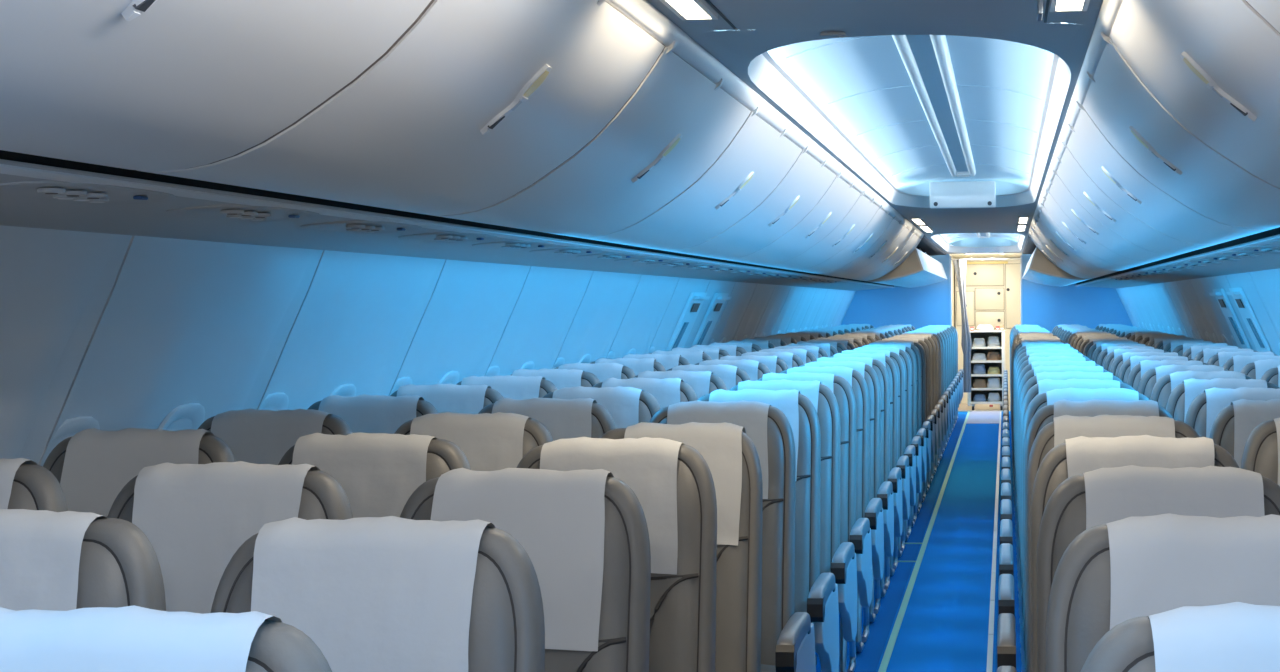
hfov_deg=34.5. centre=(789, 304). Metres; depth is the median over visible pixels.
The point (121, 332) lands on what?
wall
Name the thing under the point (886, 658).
trim
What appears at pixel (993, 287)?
unit
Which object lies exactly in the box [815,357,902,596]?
seat
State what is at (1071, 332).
seat
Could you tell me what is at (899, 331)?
seat
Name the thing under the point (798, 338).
seat
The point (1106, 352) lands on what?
seat
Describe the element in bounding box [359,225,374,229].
air vent
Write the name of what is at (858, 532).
seat
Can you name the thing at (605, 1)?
trim
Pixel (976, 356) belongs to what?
bag
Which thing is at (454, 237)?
air vent
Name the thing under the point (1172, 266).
unit
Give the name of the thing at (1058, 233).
bin
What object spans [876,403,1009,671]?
floor
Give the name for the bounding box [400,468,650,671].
seat
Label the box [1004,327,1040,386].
seat
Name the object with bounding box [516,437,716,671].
seat
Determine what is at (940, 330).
seat
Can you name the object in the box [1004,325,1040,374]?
seat
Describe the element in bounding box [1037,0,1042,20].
recessed light
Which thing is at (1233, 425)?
seat
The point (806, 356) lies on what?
seat
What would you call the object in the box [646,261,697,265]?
unit
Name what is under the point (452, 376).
window
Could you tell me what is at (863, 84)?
ceiling
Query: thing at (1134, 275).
unit
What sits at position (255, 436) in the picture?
seat
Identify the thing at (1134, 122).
bin
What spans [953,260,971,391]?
curtain
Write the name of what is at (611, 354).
window
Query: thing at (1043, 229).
bin
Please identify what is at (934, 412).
seat
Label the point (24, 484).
seat
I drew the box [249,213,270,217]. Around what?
air vent
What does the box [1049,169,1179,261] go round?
bin
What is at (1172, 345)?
seat
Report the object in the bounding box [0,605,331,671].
seat
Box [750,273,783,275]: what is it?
unit
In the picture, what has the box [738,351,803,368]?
seat
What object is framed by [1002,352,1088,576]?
seat
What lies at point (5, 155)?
trim
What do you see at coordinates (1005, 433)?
seat
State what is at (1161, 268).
unit
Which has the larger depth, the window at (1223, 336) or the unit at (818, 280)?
the unit at (818, 280)
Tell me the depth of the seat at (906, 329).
23.67 m
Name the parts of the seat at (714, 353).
backrest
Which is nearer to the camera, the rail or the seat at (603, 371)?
the seat at (603, 371)
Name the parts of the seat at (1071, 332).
backrest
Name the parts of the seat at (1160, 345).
backrest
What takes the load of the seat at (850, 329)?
on the floor at (867, 660)
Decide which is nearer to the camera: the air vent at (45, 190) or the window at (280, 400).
the air vent at (45, 190)
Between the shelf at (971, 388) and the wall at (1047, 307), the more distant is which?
the shelf at (971, 388)
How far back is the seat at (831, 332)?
19.83 m
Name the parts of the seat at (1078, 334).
backrest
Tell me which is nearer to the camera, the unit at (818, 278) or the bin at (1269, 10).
the bin at (1269, 10)
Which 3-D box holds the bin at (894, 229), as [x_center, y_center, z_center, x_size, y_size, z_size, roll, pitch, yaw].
[0.497,-0.422,14.806,0.624,0.423,1.570,0,0,6]
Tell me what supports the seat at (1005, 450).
on the floor at (867, 660)
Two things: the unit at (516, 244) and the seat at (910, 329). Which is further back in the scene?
the seat at (910, 329)
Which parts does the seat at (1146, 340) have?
backrest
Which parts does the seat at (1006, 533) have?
armrest, leg, leg, backrest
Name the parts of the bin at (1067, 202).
handle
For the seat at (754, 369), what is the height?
1.148 m
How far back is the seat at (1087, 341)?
15.52 m
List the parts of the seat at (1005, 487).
armrest, leg, backrest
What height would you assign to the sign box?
0.172 m
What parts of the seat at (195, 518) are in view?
backrest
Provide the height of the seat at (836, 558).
1.148 m
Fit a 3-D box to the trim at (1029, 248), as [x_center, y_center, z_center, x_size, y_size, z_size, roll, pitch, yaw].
[2.883,-0.450,22.366,0.630,0.434,7.710,0,0,6]
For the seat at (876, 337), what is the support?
on the floor at (867, 660)
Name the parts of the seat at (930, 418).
backrest, leg, leg, armrest, panel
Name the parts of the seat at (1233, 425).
backrest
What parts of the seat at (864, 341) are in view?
backrest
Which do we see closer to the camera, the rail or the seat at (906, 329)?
the seat at (906, 329)
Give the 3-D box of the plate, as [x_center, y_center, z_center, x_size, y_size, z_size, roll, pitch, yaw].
[0.103,-0.635,4.853,0.060,0.010,0.045,0,0,6]
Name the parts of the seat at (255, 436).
backrest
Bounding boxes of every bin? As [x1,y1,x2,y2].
[0,0,434,171]
[137,0,665,215]
[426,41,750,236]
[577,107,801,250]
[663,146,836,258]
[722,172,860,264]
[762,191,878,269]
[795,205,892,273]
[814,216,903,276]
[834,224,913,278]
[854,232,920,280]
[868,248,928,282]
[881,252,934,284]
[893,249,938,285]
[900,252,943,286]
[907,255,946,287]
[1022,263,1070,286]
[1023,259,1073,285]
[1024,255,1077,283]
[1026,252,1084,282]
[1028,246,1088,281]
[1030,231,1099,278]
[1032,223,1106,276]
[1035,215,1121,273]
[1038,203,1135,270]
[1043,189,1154,266]
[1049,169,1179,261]
[1056,142,1215,254]
[1067,101,1274,244]
[1082,32,1279,229]
[1109,0,1279,187]
[1245,0,1279,33]
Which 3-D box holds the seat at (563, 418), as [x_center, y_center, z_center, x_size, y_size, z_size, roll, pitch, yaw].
[-0.722,0.837,5.503,0.430,1.147,0.694,0,0,6]
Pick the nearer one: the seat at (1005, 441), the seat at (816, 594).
the seat at (816, 594)
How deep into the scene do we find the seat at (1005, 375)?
23.22 m
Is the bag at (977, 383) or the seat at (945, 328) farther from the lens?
the bag at (977, 383)
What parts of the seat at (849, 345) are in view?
backrest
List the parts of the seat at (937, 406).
backrest, leg, armrest, panel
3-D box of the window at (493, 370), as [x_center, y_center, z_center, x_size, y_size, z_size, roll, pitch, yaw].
[-1.279,0.445,8.541,0.118,0.380,0.320,0,0,6]
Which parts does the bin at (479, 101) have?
handle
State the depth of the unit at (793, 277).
14.73 m
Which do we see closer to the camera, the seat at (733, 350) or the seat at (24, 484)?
the seat at (24, 484)
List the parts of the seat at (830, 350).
backrest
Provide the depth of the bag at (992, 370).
26.89 m
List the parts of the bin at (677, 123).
handle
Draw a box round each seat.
[0,458,67,511]
[0,509,165,610]
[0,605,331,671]
[43,428,235,516]
[107,461,352,613]
[198,408,351,464]
[211,516,544,671]
[278,433,470,517]
[308,395,437,433]
[390,383,503,413]
[394,412,552,470]
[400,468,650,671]
[456,375,557,399]
[478,398,615,440]
[511,368,599,388]
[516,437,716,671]
[543,386,660,427]
[554,363,635,381]
[590,358,665,375]
[593,377,697,408]
[600,422,762,671]
[623,354,689,369]
[633,370,727,398]
[649,400,815,671]
[650,350,711,364]
[666,364,750,390]
[672,347,730,359]
[692,344,746,355]
[694,359,770,380]
[698,389,838,671]
[710,342,761,351]
[718,355,788,372]
[729,340,774,349]
[729,379,856,671]
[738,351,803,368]
[741,338,786,346]
[754,336,796,345]
[757,348,816,363]
[757,372,871,671]
[767,335,807,341]
[774,345,827,358]
[776,333,815,340]
[779,366,883,652]
[786,332,823,339]
[788,343,837,356]
[797,341,846,352]
[798,331,830,337]
[799,361,893,621]
[804,330,837,335]
[808,339,854,349]
[811,329,844,334]
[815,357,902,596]
[818,328,850,332]
[818,337,862,347]
[826,327,854,331]
[828,335,868,345]
[828,353,909,575]
[834,326,859,330]
[834,334,875,342]
[839,325,865,329]
[842,350,915,556]
[844,333,880,340]
[849,324,873,328]
[851,331,885,339]
[853,347,921,540]
[855,330,890,337]
[860,329,894,336]
[863,344,926,526]
[866,328,898,335]
[869,342,930,513]
[871,327,902,334]
[876,340,934,502]
[877,327,905,332]
[880,326,908,331]
[882,338,937,491]
[884,325,912,330]
[888,336,941,482]
[894,335,943,474]
[901,333,946,466]
[902,332,949,459]
[907,331,951,453]
[912,330,953,447]
[916,329,955,442]
[919,328,956,437]
[923,327,958,432]
[924,326,960,427]
[926,325,961,423]
[928,325,962,419]
[997,399,1172,671]
[997,415,1199,671]
[998,387,1148,671]
[999,379,1134,671]
[1000,365,1108,649]
[1000,371,1122,671]
[1001,356,1095,597]
[1001,360,1099,622]
[1002,341,1065,510]
[1002,344,1073,467]
[1002,346,1075,533]
[1002,349,1081,556]
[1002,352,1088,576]
[1003,329,1045,440]
[1003,330,1047,420]
[1003,331,1049,414]
[1003,332,1048,399]
[1003,333,1054,464]
[1003,334,1052,405]
[1003,336,1060,431]
[1003,337,1063,483]
[1003,339,1066,450]
[1004,325,1037,415]
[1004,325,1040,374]
[1004,326,1042,396]
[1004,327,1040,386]
[1004,328,1044,381]
[1031,435,1238,671]
[1037,465,1279,671]
[1046,513,1279,671]
[1052,324,1078,333]
[1053,325,1081,334]
[1055,326,1086,335]
[1057,327,1087,336]
[1058,327,1090,337]
[1060,328,1095,339]
[1062,329,1098,341]
[1065,330,1102,342]
[1067,331,1106,343]
[1070,333,1110,346]
[1073,334,1115,348]
[1076,336,1118,351]
[1079,337,1126,353]
[1081,602,1279,671]
[1083,339,1133,356]
[1087,341,1140,359]
[1092,343,1147,363]
[1095,324,1120,329]
[1097,346,1157,366]
[1098,325,1123,330]
[1101,325,1130,331]
[1103,348,1167,371]
[1104,326,1134,332]
[1108,327,1139,332]
[1110,351,1179,376]
[1111,328,1144,334]
[1116,329,1147,336]
[1118,355,1194,383]
[1120,330,1152,336]
[1125,331,1162,338]
[1127,360,1208,390]
[1129,332,1167,341]
[1135,334,1176,342]
[1137,364,1227,399]
[1141,335,1184,344]
[1148,337,1191,347]
[1150,371,1251,408]
[1155,338,1203,349]
[1163,340,1214,351]
[1166,378,1278,422]
[1173,343,1227,355]
[1182,345,1242,359]
[1185,387,1279,437]
[1194,348,1257,362]
[1207,351,1276,366]
[1210,399,1279,467]
[1223,355,1279,371]
[1240,359,1279,379]
[1241,418,1279,485]
[1261,365,1279,387]
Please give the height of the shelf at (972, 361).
0.030 m
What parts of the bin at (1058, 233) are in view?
handle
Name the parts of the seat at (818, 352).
backrest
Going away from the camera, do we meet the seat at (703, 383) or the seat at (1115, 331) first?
the seat at (703, 383)
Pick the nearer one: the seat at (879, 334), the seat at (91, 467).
the seat at (91, 467)
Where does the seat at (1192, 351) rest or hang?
on the floor at (867, 660)
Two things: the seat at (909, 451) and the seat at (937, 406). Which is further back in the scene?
the seat at (937, 406)
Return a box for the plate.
[820,32,845,37]
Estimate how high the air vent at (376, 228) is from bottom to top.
0.009 m
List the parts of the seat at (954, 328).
backrest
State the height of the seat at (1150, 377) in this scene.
1.148 m
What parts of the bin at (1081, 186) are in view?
handle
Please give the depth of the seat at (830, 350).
13.54 m
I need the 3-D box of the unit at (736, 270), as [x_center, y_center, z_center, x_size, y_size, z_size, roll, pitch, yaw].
[-0.304,-0.194,11.781,0.223,0.025,0.545,0,0,6]
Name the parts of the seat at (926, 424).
backrest, leg, leg, armrest, panel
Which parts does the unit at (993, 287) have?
door, door, door, door, door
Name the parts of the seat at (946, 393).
backrest, panel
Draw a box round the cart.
[967,330,1004,409]
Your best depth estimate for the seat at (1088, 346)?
14.76 m
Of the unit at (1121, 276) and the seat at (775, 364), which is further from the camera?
the unit at (1121, 276)
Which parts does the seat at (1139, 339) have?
backrest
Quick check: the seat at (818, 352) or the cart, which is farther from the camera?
the cart
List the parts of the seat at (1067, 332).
backrest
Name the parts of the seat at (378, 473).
backrest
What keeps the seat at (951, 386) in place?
on the floor at (867, 660)
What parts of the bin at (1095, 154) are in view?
handle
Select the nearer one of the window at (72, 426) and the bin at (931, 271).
the window at (72, 426)
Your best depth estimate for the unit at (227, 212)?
4.12 m
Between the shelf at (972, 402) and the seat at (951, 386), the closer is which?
the seat at (951, 386)
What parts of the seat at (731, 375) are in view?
backrest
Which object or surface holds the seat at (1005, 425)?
on the floor at (867, 660)
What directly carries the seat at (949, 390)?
on the floor at (867, 660)
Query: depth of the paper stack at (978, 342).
26.91 m
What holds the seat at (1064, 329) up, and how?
on the floor at (867, 660)
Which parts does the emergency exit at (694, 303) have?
handle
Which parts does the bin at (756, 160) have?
handle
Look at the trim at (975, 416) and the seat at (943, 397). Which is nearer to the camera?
the seat at (943, 397)
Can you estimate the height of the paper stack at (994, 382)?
0.140 m
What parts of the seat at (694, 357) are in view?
backrest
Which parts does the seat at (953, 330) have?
backrest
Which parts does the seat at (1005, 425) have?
armrest, backrest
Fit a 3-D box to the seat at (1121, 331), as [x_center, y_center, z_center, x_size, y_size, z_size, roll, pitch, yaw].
[3.356,0.815,19.793,0.430,1.147,0.695,0,0,6]
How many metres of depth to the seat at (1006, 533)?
7.88 m
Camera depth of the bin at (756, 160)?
6.83 m
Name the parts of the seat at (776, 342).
backrest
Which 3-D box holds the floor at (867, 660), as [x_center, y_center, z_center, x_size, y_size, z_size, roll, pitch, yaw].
[1.069,1.410,12.458,3.900,0.003,27.400,0,0,6]
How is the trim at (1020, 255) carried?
attached to the wall at (1047, 307)
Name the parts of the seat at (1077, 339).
backrest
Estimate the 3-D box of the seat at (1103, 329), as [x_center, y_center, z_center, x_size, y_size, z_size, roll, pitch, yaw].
[3.678,0.812,22.856,0.430,1.148,0.695,0,0,6]
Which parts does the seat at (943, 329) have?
backrest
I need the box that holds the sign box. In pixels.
[929,181,995,208]
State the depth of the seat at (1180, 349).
13.16 m
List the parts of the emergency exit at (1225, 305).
handle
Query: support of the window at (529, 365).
in the wall at (121, 332)
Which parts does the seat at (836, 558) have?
backrest, armrest, panel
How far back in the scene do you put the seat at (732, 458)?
4.86 m
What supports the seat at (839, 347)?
on the floor at (867, 660)
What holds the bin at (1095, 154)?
attached to the ceiling at (744, 53)
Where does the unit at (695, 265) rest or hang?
attached to the wall at (121, 332)
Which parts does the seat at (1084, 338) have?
backrest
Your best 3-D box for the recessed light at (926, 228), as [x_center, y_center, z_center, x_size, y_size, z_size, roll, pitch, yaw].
[1.169,-0.645,17.523,0.080,0.015,1.324,0,0,6]
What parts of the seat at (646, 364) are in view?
backrest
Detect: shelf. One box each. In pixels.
[971,360,1001,362]
[971,374,1001,376]
[971,388,1001,389]
[971,401,1001,403]
[972,346,1001,348]
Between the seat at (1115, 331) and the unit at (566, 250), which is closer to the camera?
the unit at (566, 250)
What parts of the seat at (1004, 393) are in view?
backrest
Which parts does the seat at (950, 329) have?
backrest, panel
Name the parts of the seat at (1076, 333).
backrest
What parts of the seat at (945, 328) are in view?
backrest, panel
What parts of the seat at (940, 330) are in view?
backrest, panel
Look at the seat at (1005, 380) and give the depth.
21.68 m
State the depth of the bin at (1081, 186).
8.27 m
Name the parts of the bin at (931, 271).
lid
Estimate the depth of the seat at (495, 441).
4.96 m
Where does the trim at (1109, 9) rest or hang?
attached to the ceiling at (744, 53)
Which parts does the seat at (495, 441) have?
backrest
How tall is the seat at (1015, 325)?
1.147 m
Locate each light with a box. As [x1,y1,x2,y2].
[53,195,77,198]
[70,197,92,200]
[86,199,108,202]
[226,215,245,217]
[238,216,254,218]
[249,217,266,219]
[346,228,360,230]
[660,0,717,19]
[892,35,975,176]
[910,217,926,224]
[919,225,933,231]
[1016,224,1026,230]
[1017,216,1028,223]
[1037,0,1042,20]
[1050,0,1089,11]
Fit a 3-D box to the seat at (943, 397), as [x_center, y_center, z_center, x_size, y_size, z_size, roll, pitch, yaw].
[1.113,0.832,17.832,0.503,1.148,0.845,0,0,6]
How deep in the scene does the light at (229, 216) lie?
4.18 m
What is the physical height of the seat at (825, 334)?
1.148 m
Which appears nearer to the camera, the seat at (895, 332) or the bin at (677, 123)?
the bin at (677, 123)
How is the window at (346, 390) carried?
in the wall at (121, 332)
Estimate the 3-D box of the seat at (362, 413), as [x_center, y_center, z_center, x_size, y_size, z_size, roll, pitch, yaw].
[-1.219,0.831,5.556,0.430,1.147,0.694,0,0,6]
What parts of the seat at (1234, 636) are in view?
backrest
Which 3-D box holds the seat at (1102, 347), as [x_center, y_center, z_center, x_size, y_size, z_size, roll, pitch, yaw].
[2.134,0.825,12.953,0.430,1.147,0.695,0,0,6]
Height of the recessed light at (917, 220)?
0.015 m
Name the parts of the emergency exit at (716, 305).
handle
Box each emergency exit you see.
[666,292,709,350]
[692,293,730,345]
[1209,289,1250,348]
[1225,287,1270,351]
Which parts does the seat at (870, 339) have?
backrest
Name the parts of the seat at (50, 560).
backrest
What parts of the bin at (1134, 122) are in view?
handle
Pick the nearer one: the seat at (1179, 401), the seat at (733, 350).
the seat at (1179, 401)
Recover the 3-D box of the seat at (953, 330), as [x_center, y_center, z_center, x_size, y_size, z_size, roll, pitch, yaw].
[1.768,0.827,24.062,0.503,1.148,0.845,0,0,6]
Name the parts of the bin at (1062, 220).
handle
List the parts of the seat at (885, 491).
backrest, leg, leg, armrest, panel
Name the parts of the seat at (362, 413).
backrest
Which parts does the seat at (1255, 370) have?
backrest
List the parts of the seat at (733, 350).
backrest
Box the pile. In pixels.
[976,325,993,330]
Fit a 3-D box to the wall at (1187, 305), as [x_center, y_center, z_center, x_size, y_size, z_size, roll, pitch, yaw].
[3.040,0.618,13.859,0.343,1.615,30.600,0,0,6]
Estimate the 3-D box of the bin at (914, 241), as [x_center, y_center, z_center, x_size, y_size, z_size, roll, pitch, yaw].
[0.825,-0.425,17.928,0.624,0.423,1.570,0,0,6]
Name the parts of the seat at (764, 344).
backrest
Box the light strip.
[606,0,923,238]
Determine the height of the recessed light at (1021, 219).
0.015 m
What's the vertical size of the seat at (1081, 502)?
1.148 m
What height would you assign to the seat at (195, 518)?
1.148 m
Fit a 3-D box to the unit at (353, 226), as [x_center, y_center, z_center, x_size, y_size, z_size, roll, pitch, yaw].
[-1.023,-0.188,4.934,0.223,0.025,0.545,0,0,6]
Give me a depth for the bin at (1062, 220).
11.42 m
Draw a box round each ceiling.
[647,0,1102,257]
[718,24,1080,195]
[941,233,1018,246]
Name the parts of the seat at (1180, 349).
backrest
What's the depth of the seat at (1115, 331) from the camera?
20.83 m
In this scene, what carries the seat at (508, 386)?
on the floor at (867, 660)
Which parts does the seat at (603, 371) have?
backrest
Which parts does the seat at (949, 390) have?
backrest, panel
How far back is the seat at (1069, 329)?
20.88 m
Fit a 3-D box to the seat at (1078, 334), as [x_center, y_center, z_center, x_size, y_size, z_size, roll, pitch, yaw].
[2.617,0.820,17.548,0.430,1.148,0.695,0,0,6]
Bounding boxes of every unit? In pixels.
[0,181,175,204]
[165,204,319,221]
[300,220,421,233]
[398,232,496,242]
[472,240,555,248]
[529,247,601,254]
[576,252,639,258]
[614,257,670,262]
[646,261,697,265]
[673,264,719,268]
[696,267,738,270]
[716,269,755,272]
[734,271,770,274]
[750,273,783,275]
[764,275,796,277]
[777,276,806,278]
[787,277,815,279]
[798,278,824,280]
[807,280,832,281]
[816,281,839,282]
[955,260,1020,403]
[1111,278,1135,279]
[1116,277,1141,278]
[1121,276,1148,277]
[1127,274,1154,276]
[1133,273,1163,275]
[1140,271,1171,273]
[1148,269,1182,271]
[1156,267,1193,270]
[1167,265,1205,268]
[1177,262,1220,265]
[1190,259,1236,262]
[1205,255,1256,259]
[1223,251,1278,256]
[1244,246,1279,251]
[1270,240,1279,244]
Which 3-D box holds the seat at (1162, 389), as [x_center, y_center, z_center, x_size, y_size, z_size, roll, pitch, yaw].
[1.571,0.829,7.593,0.430,1.148,0.695,0,0,6]
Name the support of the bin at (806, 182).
attached to the ceiling at (744, 53)
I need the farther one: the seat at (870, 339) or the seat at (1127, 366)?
the seat at (870, 339)
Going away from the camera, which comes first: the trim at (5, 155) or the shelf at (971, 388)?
the trim at (5, 155)
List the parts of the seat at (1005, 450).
armrest, leg, backrest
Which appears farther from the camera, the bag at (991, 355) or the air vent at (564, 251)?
the bag at (991, 355)
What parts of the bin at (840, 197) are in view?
handle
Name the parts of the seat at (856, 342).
backrest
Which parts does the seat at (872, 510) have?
backrest, leg, leg, armrest, panel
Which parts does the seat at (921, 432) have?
backrest, leg, leg, armrest, panel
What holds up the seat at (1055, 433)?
on the floor at (867, 660)
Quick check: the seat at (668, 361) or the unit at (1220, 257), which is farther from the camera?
the seat at (668, 361)
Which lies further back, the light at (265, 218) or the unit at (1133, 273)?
the unit at (1133, 273)
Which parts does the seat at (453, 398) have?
backrest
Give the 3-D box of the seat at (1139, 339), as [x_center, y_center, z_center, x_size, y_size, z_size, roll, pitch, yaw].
[3.034,0.817,16.730,0.430,1.148,0.695,0,0,6]
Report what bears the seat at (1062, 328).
on the floor at (867, 660)
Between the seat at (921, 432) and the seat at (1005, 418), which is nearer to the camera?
the seat at (921, 432)
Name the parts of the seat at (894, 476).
backrest, leg, leg, armrest, panel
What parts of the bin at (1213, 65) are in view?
handle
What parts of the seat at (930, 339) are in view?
backrest, leg, panel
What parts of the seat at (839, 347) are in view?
backrest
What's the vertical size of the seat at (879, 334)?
1.148 m
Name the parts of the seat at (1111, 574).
backrest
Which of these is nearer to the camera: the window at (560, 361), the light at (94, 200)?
the light at (94, 200)
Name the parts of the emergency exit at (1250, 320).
handle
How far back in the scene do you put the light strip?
5.58 m
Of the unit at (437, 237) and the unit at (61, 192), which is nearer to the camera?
the unit at (61, 192)
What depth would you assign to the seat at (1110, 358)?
11.69 m
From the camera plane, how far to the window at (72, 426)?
4.70 m
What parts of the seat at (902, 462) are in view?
backrest, leg, leg, armrest, panel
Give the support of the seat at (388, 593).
on the floor at (867, 660)
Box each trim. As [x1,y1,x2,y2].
[0,150,893,286]
[0,159,892,290]
[605,1,916,235]
[705,0,1049,29]
[859,235,945,286]
[878,411,969,671]
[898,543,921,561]
[949,255,1022,325]
[958,410,1009,423]
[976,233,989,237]
[986,411,1001,671]
[1023,235,1093,284]
[1028,0,1122,236]
[1075,234,1279,288]
[1076,227,1279,284]
[1076,236,1279,285]
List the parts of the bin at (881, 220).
handle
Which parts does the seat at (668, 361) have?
backrest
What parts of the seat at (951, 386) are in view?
backrest, panel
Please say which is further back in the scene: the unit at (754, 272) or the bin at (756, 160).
the unit at (754, 272)
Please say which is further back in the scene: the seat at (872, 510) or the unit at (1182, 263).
the unit at (1182, 263)
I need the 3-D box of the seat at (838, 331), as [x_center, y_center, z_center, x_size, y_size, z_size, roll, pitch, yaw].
[0.336,0.819,20.352,0.430,1.147,0.695,0,0,6]
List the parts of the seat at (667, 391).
backrest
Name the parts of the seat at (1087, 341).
backrest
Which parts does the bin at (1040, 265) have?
lid, panel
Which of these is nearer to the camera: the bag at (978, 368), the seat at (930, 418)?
the seat at (930, 418)
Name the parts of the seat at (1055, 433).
armrest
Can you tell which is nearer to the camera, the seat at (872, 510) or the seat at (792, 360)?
the seat at (872, 510)
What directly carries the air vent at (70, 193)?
attached to the unit at (61, 192)
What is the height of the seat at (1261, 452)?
1.148 m
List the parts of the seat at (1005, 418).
armrest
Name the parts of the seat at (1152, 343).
backrest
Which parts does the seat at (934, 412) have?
backrest, leg, leg, armrest, panel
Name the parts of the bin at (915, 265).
panel, lid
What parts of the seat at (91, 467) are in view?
backrest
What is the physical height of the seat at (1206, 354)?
1.147 m
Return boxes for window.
[38,416,99,463]
[158,403,204,429]
[259,392,288,410]
[330,384,355,396]
[392,377,411,390]
[438,371,459,383]
[486,366,499,375]
[520,361,534,369]
[554,357,564,366]
[579,354,590,362]
[606,351,614,358]
[626,349,635,354]
[648,346,654,352]
[1205,332,1211,341]
[1221,334,1229,345]
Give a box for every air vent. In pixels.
[37,187,65,193]
[59,190,86,196]
[79,192,106,198]
[221,209,243,214]
[237,211,257,215]
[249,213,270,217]
[346,224,364,228]
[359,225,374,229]
[370,227,383,230]
[437,235,452,238]
[448,236,459,239]
[505,243,519,246]
[559,250,571,252]
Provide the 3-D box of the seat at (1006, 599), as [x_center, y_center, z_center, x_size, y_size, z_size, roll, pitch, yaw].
[0.868,0.834,6.043,0.503,1.148,0.845,0,0,6]
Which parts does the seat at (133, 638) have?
backrest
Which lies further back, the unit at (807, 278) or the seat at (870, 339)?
the seat at (870, 339)
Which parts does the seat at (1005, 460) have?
armrest, leg, backrest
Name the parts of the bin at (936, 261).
lid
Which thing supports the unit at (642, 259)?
attached to the wall at (121, 332)
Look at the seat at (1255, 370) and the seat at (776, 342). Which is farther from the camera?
the seat at (776, 342)
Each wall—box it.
[0,225,855,465]
[841,253,1132,332]
[950,255,1019,327]
[1116,268,1279,355]
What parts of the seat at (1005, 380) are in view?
backrest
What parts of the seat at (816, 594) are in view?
armrest, panel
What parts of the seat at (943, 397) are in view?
backrest, leg, armrest, panel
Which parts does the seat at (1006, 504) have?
armrest, leg, backrest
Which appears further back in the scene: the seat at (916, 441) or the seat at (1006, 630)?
the seat at (916, 441)
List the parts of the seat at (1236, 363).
backrest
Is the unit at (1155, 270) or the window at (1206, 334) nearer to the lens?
the unit at (1155, 270)
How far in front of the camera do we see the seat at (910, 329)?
24.46 m
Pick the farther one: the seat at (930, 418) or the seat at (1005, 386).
the seat at (1005, 386)
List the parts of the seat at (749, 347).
backrest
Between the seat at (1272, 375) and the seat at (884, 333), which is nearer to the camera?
the seat at (1272, 375)
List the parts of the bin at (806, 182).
handle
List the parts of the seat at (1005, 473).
armrest, leg, backrest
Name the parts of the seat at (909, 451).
backrest, leg, leg, armrest, panel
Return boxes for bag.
[972,353,986,359]
[972,379,986,387]
[973,364,985,373]
[973,394,985,401]
[986,352,1000,359]
[987,336,999,346]
[987,367,1000,373]
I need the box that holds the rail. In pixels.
[951,258,1019,259]
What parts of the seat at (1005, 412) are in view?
armrest, backrest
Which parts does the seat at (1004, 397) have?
backrest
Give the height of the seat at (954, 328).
1.147 m
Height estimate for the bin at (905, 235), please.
0.423 m
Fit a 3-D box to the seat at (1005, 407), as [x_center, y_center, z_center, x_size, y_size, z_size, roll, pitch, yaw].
[1.915,0.826,15.997,0.503,1.147,0.844,0,0,6]
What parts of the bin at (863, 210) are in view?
handle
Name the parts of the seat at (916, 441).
backrest, leg, leg, armrest, panel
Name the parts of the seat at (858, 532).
backrest, leg, leg, armrest, panel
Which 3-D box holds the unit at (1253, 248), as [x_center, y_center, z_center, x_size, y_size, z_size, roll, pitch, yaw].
[1.822,-0.211,7.712,0.223,0.025,0.545,0,0,6]
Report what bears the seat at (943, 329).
on the floor at (867, 660)
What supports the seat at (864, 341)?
on the floor at (867, 660)
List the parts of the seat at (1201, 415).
backrest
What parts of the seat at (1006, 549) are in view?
armrest, leg, backrest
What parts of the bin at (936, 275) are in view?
lid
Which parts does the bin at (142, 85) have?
handle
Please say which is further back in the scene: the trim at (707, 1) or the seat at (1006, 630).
the seat at (1006, 630)
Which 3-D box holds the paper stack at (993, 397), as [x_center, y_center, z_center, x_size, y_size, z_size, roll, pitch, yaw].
[2.683,1.224,26.969,0.179,0.120,0.187,0,0,6]
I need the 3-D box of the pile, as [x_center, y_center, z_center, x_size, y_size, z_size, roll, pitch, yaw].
[2.572,0.309,27.012,0.233,0.075,0.182,0,0,6]
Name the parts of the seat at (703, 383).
backrest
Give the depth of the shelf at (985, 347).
26.83 m
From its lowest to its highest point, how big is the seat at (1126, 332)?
1.147 m
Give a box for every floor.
[815,414,1021,671]
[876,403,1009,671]
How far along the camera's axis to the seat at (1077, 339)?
17.05 m
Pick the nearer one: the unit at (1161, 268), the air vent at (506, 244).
the air vent at (506, 244)
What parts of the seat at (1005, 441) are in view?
armrest, leg, backrest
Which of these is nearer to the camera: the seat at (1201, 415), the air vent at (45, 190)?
the air vent at (45, 190)
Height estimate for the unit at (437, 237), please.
0.025 m
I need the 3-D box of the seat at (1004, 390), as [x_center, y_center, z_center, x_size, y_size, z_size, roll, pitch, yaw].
[2.237,0.824,19.061,0.503,1.147,0.844,0,0,6]

